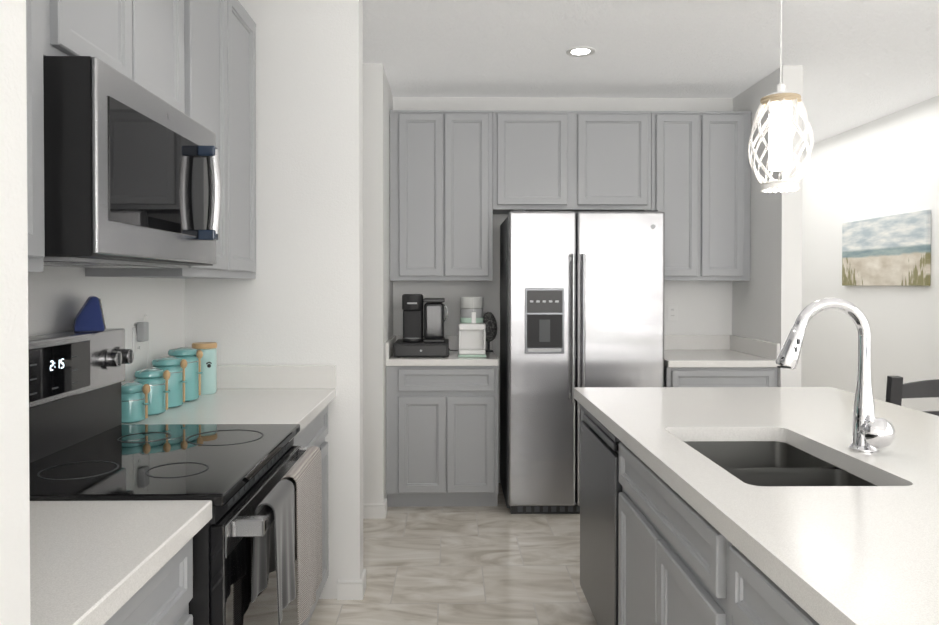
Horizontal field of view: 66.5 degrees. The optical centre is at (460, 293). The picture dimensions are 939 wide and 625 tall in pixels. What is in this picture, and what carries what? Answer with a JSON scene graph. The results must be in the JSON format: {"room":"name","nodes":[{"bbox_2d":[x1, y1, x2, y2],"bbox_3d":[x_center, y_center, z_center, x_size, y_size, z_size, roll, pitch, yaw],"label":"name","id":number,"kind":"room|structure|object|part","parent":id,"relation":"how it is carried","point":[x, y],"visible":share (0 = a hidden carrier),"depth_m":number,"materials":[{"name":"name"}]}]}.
{"room":"kitchen","nodes":[
{"label":"kitchen","id":0,"kind":"room"},
{"bbox_2d":[0,0,29,624],"bbox_3d":[-0.830,0.032,0.773,0.650,2.640,0.120,0,1,-1],"label":"wall","id":1,"kind":"structure","parent":0,"point":[14,505],"depth_m":0.81,"materials":[{"name":"white paint"}]},
{"bbox_2d":[28,266,184,383],"bbox_3d":[-1.207,0.039,0.223,0.120,2.640,9.570,0,1,-1],"label":"wall","id":2,"kind":"structure","parent":0,"point":[58,297],"depth_m":2.47,"materials":[{"name":"white paint"}]},
{"bbox_2d":[26,0,61,271],"bbox_3d":[-0.998,-0.585,1.314,0.322,1.088,0.304,0,1,-1],"label":"upper cabinet","id":3,"kind":"object","parent":2,"relation":"attached to","point":[43,17],"depth_m":1.42,"materials":[{"name":"grey paint"}]},
{"bbox_2d":[62,0,141,85],"bbox_3d":[-1.003,-0.814,1.656,0.322,0.639,0.379,0,1,-1],"label":"upper cabinet","id":4,"kind":"object","parent":2,"relation":"attached to","point":[110,31],"depth_m":1.73,"materials":[{"name":"grey paint"}]},
{"bbox_2d":[132,314,148,367],"bbox_3d":[-1.162,0.194,2.620,0.036,0.237,0.101,0,1,-1],"label":"electrical outlet","id":5,"kind":"object","parent":2,"relation":"attached to","point":[140,333],"visible":0.9,"depth_m":2.59,"materials":[{"name":"white plastic"}]},
{"bbox_2d":[85,0,233,278],"bbox_3d":[-1.014,-0.599,2.431,0.322,1.088,0.403,0,1,-1],"label":"upper cabinet","id":6,"kind":"object","parent":2,"relation":"attached to","point":[195,60],"depth_m":2.55,"materials":[{"name":"grey paint"}]},
{"bbox_2d":[142,0,193,118],"bbox_3d":[-1.008,-0.818,2.035,0.322,0.639,0.379,0,1,-1],"label":"upper cabinet","id":7,"kind":"object","parent":2,"relation":"attached to","point":[167,25],"depth_m":2.11,"materials":[{"name":"grey paint"}]},
{"bbox_2d":[43,56,220,267],"bbox_3d":[-0.929,-0.282,1.853,0.473,0.422,0.754,0,1,-1],"label":"microwave","id":8,"kind":"object","parent":7,"relation":"attached to","point":[132,178],"visible":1,"depth_m":1.59,"materials":[{"name":"silver metal"}]},
{"bbox_2d":[234,0,255,278],"bbox_3d":[-1.019,-0.604,2.851,0.322,1.088,0.437,0,1,-1],"label":"upper cabinet","id":9,"kind":"object","parent":2,"relation":"attached to","point":[244,25],"depth_m":2.88,"materials":[{"name":"grey paint"}]},
{"bbox_2d":[185,0,362,598],"bbox_3d":[-0.812,0.004,3.143,0.750,2.640,0.120,0,1,-1],"label":"wall","id":10,"kind":"structure","parent":0,"point":[298,300],"depth_m":3.08,"materials":[{"name":"white paint"}]},
{"bbox_2d":[217,365,335,388],"bbox_3d":[-0.850,0.360,3.074,0.628,0.099,0.020,0,1,-1],"label":"backsplash","id":11,"kind":"structure","parent":10,"relation":"attached to","point":[228,376],"depth_m":3.06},
{"bbox_2d":[337,499,386,599],"bbox_3d":[1.057,1.304,1.234,4.435,0.085,11.500,0,1,-1],"label":"baseboard","id":12,"kind":"structure","parent":10,"relation":"attached to","point":[351,589],"depth_m":3.09,"materials":[{"name":"white"}]},
{"bbox_2d":[363,64,392,503],"bbox_3d":[-0.521,-0.013,4.529,0.130,2.640,0.735,0,1,-1],"label":"wall","id":13,"kind":"structure","parent":0,"point":[377,282],"depth_m":4.17,"materials":[{"name":"white paint"}]},
{"bbox_2d":[390,110,445,280],"bbox_3d":[-0.283,-0.626,4.729,0.346,1.088,0.322,0,1,-1],"label":"upper cabinet","id":14,"kind":"object","parent":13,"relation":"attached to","point":[417,137],"depth_m":4.58,"materials":[{"name":"grey paint"}]},
{"bbox_2d":[308,483,596,624],"bbox_3d":[1.057,1.377,1.234,4.835,0.060,11.900,0,1,-1],"label":"floor","id":15,"kind":"structure","parent":0,"point":[500,564],"depth_m":3.41,"materials":[{"name":"tile"}]},
{"bbox_2d":[110,541,192,624],"bbox_3d":[-0.848,0.910,1.165,0.618,0.875,0.639,0,1,-1],"label":"base cabinet","id":16,"kind":"object","parent":15,"relation":"on","point":[165,601],"depth_m":1.34,"materials":[{"name":"grey paint"}]},
{"bbox_2d":[30,500,211,624],"bbox_3d":[-0.833,0.452,1.161,0.648,0.040,0.640,0,1,-1],"label":"countertop","id":17,"kind":"structure","parent":16,"relation":"on","point":[89,559],"depth_m":1.21,"materials":[{"name":"white stone"}]},
{"bbox_2d":[28,296,320,624],"bbox_3d":[-0.799,0.676,1.866,0.748,1.327,0.758,0,1,-1],"label":"range","id":18,"kind":"object","parent":15,"relation":"on","point":[85,444],"depth_m":1.80,"materials":[{"name":"silver metal"}]},
{"bbox_3d":[-1.100,0.059,2.120,0.082,0.101,0.175,0,1,-29],"label":"smart display","id":19,"kind":"part","parent":18,"relation":"part of","materials":[{"name":"blue plastic"}]},
{"bbox_2d":[251,480,295,624],"bbox_3d":[-0.436,0.608,1.692,0.069,0.283,0.199,0,1,-1],"label":"towel","id":20,"kind":"object","parent":18,"relation":"hanging from","point":[273,548],"visible":0.92,"depth_m":1.67,"materials":[{"name":"grey fabric"}]},
{"bbox_2d":[281,446,321,624],"bbox_3d":[-0.440,0.669,1.995,0.066,0.413,0.344,0,1,-1],"label":"towel","id":21,"kind":"object","parent":18,"relation":"hanging from","point":[304,472],"visible":0.75,"depth_m":1.96,"materials":[{"name":"fabric"}]},
{"bbox_2d":[292,409,328,624],"bbox_3d":[-0.869,0.892,2.670,0.618,0.875,0.839,0,1,-1],"label":"base cabinet","id":22,"kind":"object","parent":15,"relation":"on","point":[314,436],"depth_m":2.99,"materials":[{"name":"grey paint"}]},
{"bbox_2d":[122,389,335,436],"bbox_3d":[-0.854,0.434,2.664,0.648,0.040,0.840,0,1,-1],"label":"countertop","id":23,"kind":"structure","parent":22,"relation":"on","point":[303,407],"depth_m":2.60,"materials":[{"name":"white stone"}]},
{"bbox_2d":[121,381,149,422],"bbox_3d":[-1.071,0.353,2.336,0.125,0.128,0.109,0,1,-1],"label":"canister","id":24,"kind":"object","parent":23,"relation":"on","point":[135,403],"visible":0.85,"depth_m":2.31,"materials":[{"name":"teal ceramic"}]},
{"bbox_2d":[134,367,170,414],"bbox_3d":[-1.066,0.337,2.476,0.133,0.158,0.117,0,1,-1],"label":"canister","id":25,"kind":"object","parent":23,"relation":"on","point":[155,379],"visible":0.81,"depth_m":2.45,"materials":[{"name":"teal ceramic"}]},
{"bbox_2d":[152,356,186,407],"bbox_3d":[-1.064,0.323,2.616,0.139,0.183,0.123,0,1,-1],"label":"canister","id":26,"kind":"object","parent":23,"relation":"on","point":[175,367],"visible":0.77,"depth_m":2.59,"materials":[{"name":"teal ceramic"}]},
{"bbox_2d":[168,347,202,401],"bbox_3d":[-1.062,0.310,2.761,0.144,0.205,0.129,0,1,-1],"label":"canister","id":27,"kind":"object","parent":23,"relation":"on","point":[192,357],"visible":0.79,"depth_m":2.73,"materials":[{"name":"teal ceramic"}]},
{"bbox_2d":[192,342,216,394],"bbox_3d":[-1.049,0.307,2.933,0.098,0.206,0.098,0,1,-1],"label":"jar","id":28,"kind":"object","parent":23,"relation":"on","point":[209,369],"visible":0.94,"depth_m":2.90,"materials":[{"name":"teal ceramic"}]},
{"bbox_2d":[385,335,498,506],"bbox_3d":[-0.115,0.799,4.593,0.677,1.015,0.632,0,1,-1],"label":"base cabinet","id":29,"kind":"object","parent":15,"relation":"on","point":[441,431],"depth_m":4.30,"materials":[{"name":"grey paint"}]},
{"bbox_3d":[-0.243,0.347,4.519,0.335,0.088,0.352,0,1,-1],"label":"pod drawer","id":30,"kind":"part","parent":29,"relation":"part of","materials":[{"name":"black plastic"}]},
{"bbox_2d":[402,294,458,350],"bbox_3d":[-0.187,0.196,4.610,0.365,0.382,0.410,0,1,-1],"label":"coffee maker","id":31,"kind":"object","parent":29,"relation":"on","point":[412,309],"visible":1,"depth_m":4.43,"materials":[{"name":"black plastic"}]},
{"bbox_2d":[458,297,485,356],"bbox_3d":[0.069,0.207,4.503,0.174,0.370,0.238,0,1,-1],"label":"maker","id":32,"kind":"object","parent":29,"relation":"on","point":[471,334],"visible":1,"depth_m":4.44,"materials":[{"name":"white plastic"}]},
{"bbox_2d":[483,312,496,351],"bbox_3d":[0.186,0.256,4.760,0.116,0.265,0.100,0,1,-1],"label":"desk fan","id":33,"kind":"object","parent":29,"relation":"on","point":[490,322],"visible":0.65,"depth_m":4.72,"materials":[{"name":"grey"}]},
{"bbox_2d":[500,210,664,513],"bbox_3d":[0.734,0.406,4.521,0.920,1.802,0.789,0,1,-1],"label":"refrigerator","id":34,"kind":"object","parent":15,"relation":"on","point":[581,298],"visible":0.81,"depth_m":4.19,"materials":[{"name":"silver metal"}]},
{"bbox_2d":[664,335,779,386],"bbox_3d":[1.541,0.799,4.568,0.659,1.015,0.727,0,1,-1],"label":"base cabinet","id":35,"kind":"object","parent":15,"relation":"on","point":[713,361],"visible":0.38,"depth_m":4.23,"materials":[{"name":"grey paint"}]},
{"bbox_2d":[574,387,938,624],"bbox_3d":[1.075,0.886,1.474,1.123,0.915,3.290,0,1,-1],"label":"kitchen island","id":36,"kind":"object","parent":15,"relation":"on","point":[655,549],"depth_m":1.80,"materials":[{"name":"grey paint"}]},
{"bbox_3d":[1.075,0.549,1.470,1.123,0.240,3.290,0,1,-1],"label":"kitchen island top","id":37,"kind":"part","parent":36,"relation":"part of","materials":[{"name":"white stone"}]},
{"bbox_2d":[776,298,894,451],"bbox_3d":[0.992,0.217,1.904,0.279,0.410,0.134,0,1,-1],"label":"faucet","id":38,"kind":"object","parent":36,"relation":"on","point":[871,432],"visible":1,"depth_m":1.92,"materials":[{"name":"silver metal"}]},
{"bbox_2d":[885,376,938,415],"bbox_3d":[2.179,0.847,3.487,0.481,0.948,0.513,0,1,-1],"label":"dining chair","id":39,"kind":"object","parent":15,"relation":"on","point":[897,390],"visible":0.17,"depth_m":3.23,"materials":[{"name":"black wood"}]},
{"bbox_2d":[393,97,732,482],"bbox_3d":[0.328,-0.018,4.968,3.080,2.640,0.120,0,1,-1],"label":"wall","id":40,"kind":"structure","parent":0,"point":[704,307],"depth_m":4.91,"materials":[{"name":"white paint"}]},
{"bbox_2d":[446,110,493,280],"bbox_3d":[0.047,-0.626,4.733,0.313,1.088,0.322,0,1,-1],"label":"upper cabinet","id":41,"kind":"object","parent":40,"relation":"attached to","point":[459,179],"depth_m":4.58,"materials":[{"name":"grey paint"}]},
{"bbox_2d":[494,111,573,213],"bbox_3d":[0.461,-0.855,4.736,0.509,0.631,0.322,0,1,-1],"label":"upper cabinet","id":42,"kind":"object","parent":40,"relation":"attached to","point":[534,150],"depth_m":4.59,"materials":[{"name":"grey paint"}]},
{"bbox_2d":[574,111,653,212],"bbox_3d":[0.970,-0.855,4.743,0.509,0.631,0.322,0,1,-1],"label":"upper cabinet","id":43,"kind":"object","parent":40,"relation":"attached to","point":[614,150],"depth_m":4.59,"materials":[{"name":"grey paint"}]},
{"bbox_2d":[667,304,676,320],"bbox_3d":[1.454,0.135,4.921,0.072,0.116,0.008,0,1,-1],"label":"electrical outlet","id":44,"kind":"object","parent":40,"relation":"attached to","point":[671,312],"visible":1,"depth_m":4.92,"materials":[{"name":"white plastic"}]},
{"bbox_2d":[654,111,701,280],"bbox_3d":[1.381,-0.626,4.752,0.308,1.088,0.322,0,1,-1],"label":"upper cabinet","id":45,"kind":"object","parent":40,"relation":"attached to","point":[677,134],"depth_m":4.60,"materials":[{"name":"grey paint"}]},
{"bbox_2d":[702,111,750,280],"bbox_3d":[1.702,-0.626,4.756,0.333,1.088,0.322,0,1,-1],"label":"upper cabinet","id":46,"kind":"object","parent":40,"relation":"attached to","point":[726,168],"depth_m":4.60,"materials":[{"name":"grey paint"}]},
{"bbox_2d":[362,0,938,144],"bbox_3d":[1.057,-1.323,1.202,4.835,0.060,11.900,0,1,-1],"label":"ceiling","id":47,"kind":"structure","parent":0,"point":[861,62],"depth_m":3.90,"materials":[{"name":"white paint"}]},
{"bbox_2d":[566,46,594,56],"bbox_3d":[0.656,-1.321,3.922,0.160,0.008,0.160,0,1,-1],"label":"recessed light","id":48,"kind":"object","parent":47,"relation":"in","point":[581,51],"visible":1,"depth_m":3.92,"materials":[{"name":"white"}]},
{"bbox_2d":[748,0,813,192],"bbox_3d":[1.064,-0.824,2.379,0.199,0.965,0.199,0,1,-1],"label":"pendant lamp","id":49,"kind":"object","parent":47,"relation":"hanging from","point":[779,103],"visible":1,"depth_m":2.35,"materials":[{"name":"white wicker"}]},
{"bbox_2d":[732,65,802,386],"bbox_3d":[1.920,-0.025,5.588,0.120,2.640,2.785,0,1,-1],"label":"wall","id":50,"kind":"structure","parent":0,"point":[767,302],"depth_m":4.31,"materials":[{"name":"white paint"}]},
{"bbox_2d":[801,95,938,410],"bbox_3d":[3.334,0.026,1.250,0.120,2.640,11.500,0,1,-1],"label":"wall","id":51,"kind":"structure","parent":0,"point":[886,165],"depth_m":5.57,"materials":[{"name":"white paint"}]},
{"bbox_2d":[842,210,930,285],"bbox_3d":[3.199,-0.317,5.434,0.032,0.521,1.060,0,1,-1],"label":"framed picture","id":52,"kind":"object","parent":51,"relation":"attached to","point":[892,250],"visible":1,"depth_m":5.33,"materials":[{"name":"paper"}]}
]}

